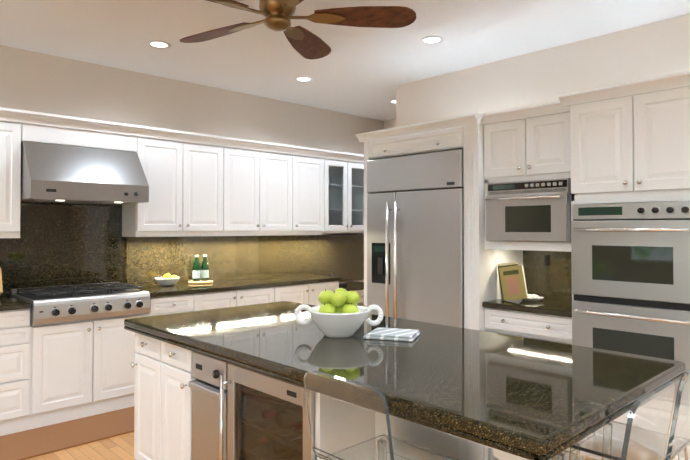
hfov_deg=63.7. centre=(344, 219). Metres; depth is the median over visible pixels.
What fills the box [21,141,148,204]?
range hood
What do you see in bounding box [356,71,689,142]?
crown molding
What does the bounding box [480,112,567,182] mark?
upper cabinet
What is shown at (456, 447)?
base cabinet
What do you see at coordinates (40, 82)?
wall
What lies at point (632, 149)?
upper cabinet
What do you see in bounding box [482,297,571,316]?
countertop
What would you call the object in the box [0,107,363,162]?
crown molding
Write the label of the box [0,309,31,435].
base cabinet
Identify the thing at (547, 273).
backsplash
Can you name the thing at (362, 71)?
ceiling
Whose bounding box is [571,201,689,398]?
wall oven
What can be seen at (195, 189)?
upper cabinet
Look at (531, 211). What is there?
microwave
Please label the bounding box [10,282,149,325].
range
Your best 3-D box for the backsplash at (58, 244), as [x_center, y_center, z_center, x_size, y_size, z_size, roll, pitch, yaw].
[-2.025,0.288,5.041,6.300,0.917,0.014,1,-1,-44]
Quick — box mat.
[0,406,133,459]
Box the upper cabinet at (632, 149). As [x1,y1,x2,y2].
[568,86,689,204]
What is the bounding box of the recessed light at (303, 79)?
[295,76,311,81]
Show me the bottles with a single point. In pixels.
(204, 273)
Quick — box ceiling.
[0,0,689,120]
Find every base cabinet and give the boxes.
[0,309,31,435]
[32,313,151,428]
[131,333,154,459]
[149,294,195,315]
[155,339,195,459]
[196,287,275,310]
[276,281,338,305]
[389,415,584,459]
[480,306,571,344]
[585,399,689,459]
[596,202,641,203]
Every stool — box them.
[304,370,457,459]
[550,382,675,459]
[566,369,689,459]
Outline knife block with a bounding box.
[0,267,2,294]
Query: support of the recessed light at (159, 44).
in the ceiling
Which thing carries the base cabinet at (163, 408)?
on the floor
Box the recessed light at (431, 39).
[420,36,442,43]
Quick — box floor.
[25,432,596,459]
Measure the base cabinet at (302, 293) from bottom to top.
0.874 m
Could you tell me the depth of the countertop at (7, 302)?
5.26 m
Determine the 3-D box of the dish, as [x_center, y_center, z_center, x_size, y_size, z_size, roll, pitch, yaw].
[1.372,0.574,4.087,0.176,0.043,0.176,1,-1,-44]
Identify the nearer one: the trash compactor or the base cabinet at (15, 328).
the trash compactor
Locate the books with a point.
(512, 281)
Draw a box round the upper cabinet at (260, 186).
[224,147,295,235]
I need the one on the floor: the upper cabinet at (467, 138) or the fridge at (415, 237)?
the fridge at (415, 237)
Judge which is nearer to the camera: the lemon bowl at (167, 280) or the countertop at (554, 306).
the countertop at (554, 306)
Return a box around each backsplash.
[0,202,363,295]
[523,250,571,299]
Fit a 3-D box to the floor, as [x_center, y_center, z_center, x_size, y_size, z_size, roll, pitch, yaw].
[0.177,1.493,1.110,9.680,0.060,9.110,1,-1,-44]
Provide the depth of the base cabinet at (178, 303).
4.72 m
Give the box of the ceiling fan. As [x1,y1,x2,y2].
[180,0,415,58]
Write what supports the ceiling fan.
hanging from the ceiling
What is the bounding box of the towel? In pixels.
[363,327,419,341]
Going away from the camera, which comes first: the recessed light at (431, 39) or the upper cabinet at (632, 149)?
the upper cabinet at (632, 149)
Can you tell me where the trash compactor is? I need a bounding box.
[188,351,227,459]
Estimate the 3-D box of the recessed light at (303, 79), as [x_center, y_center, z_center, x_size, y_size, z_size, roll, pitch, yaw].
[-0.403,-1.360,5.399,0.176,0.008,0.176,1,-1,-44]
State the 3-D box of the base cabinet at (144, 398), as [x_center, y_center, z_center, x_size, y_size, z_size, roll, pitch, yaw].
[-0.698,1.066,3.480,1.120,0.874,0.425,1,-1,-44]
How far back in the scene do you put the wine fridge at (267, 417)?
2.31 m
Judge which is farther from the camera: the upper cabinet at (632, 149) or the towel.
the upper cabinet at (632, 149)
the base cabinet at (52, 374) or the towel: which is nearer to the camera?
the towel
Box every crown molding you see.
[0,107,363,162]
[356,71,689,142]
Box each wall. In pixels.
[0,45,383,281]
[384,120,391,128]
[392,14,689,127]
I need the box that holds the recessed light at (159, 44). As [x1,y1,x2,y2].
[147,40,170,48]
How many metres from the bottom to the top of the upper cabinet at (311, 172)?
0.878 m
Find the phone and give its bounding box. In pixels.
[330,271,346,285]
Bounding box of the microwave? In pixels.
[485,178,570,241]
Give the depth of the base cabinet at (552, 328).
3.80 m
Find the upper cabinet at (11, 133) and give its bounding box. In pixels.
[0,120,23,237]
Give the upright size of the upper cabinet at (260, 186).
0.878 m
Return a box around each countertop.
[0,274,363,310]
[124,301,684,459]
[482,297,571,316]
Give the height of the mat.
0.012 m
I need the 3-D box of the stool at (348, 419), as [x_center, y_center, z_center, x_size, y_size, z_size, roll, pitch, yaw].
[0.142,0.983,1.839,0.438,0.987,0.378,1,-1,-44]
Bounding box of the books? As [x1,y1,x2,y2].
[497,262,527,300]
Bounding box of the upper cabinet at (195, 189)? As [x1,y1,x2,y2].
[120,136,227,236]
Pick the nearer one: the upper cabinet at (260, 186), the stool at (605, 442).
the stool at (605, 442)
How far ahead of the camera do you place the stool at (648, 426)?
1.57 m
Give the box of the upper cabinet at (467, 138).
[364,125,479,165]
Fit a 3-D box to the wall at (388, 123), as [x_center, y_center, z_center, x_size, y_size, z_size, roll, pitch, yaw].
[3.589,0.069,4.389,0.150,2.900,8.700,1,-1,-44]
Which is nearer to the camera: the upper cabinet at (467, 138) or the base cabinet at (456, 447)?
the base cabinet at (456, 447)
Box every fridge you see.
[219,363,316,459]
[367,149,463,327]
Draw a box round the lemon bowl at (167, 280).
[155,274,179,285]
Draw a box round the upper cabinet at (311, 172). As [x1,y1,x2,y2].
[296,155,327,234]
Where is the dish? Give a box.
[522,294,543,300]
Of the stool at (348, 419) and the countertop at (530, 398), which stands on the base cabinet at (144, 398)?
the countertop at (530, 398)
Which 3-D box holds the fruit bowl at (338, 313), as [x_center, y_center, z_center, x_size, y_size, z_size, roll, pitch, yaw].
[-0.031,0.458,2.749,0.322,0.228,0.318,1,-1,-44]
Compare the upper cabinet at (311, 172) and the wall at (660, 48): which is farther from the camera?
the upper cabinet at (311, 172)
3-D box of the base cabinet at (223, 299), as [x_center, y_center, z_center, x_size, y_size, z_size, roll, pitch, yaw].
[-1.219,1.099,5.378,0.870,0.874,0.618,1,-1,-44]
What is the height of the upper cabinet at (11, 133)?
0.878 m
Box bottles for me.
[188,255,212,283]
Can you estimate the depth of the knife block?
4.16 m
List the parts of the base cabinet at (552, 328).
warming drawer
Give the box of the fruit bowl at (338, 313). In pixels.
[294,287,382,337]

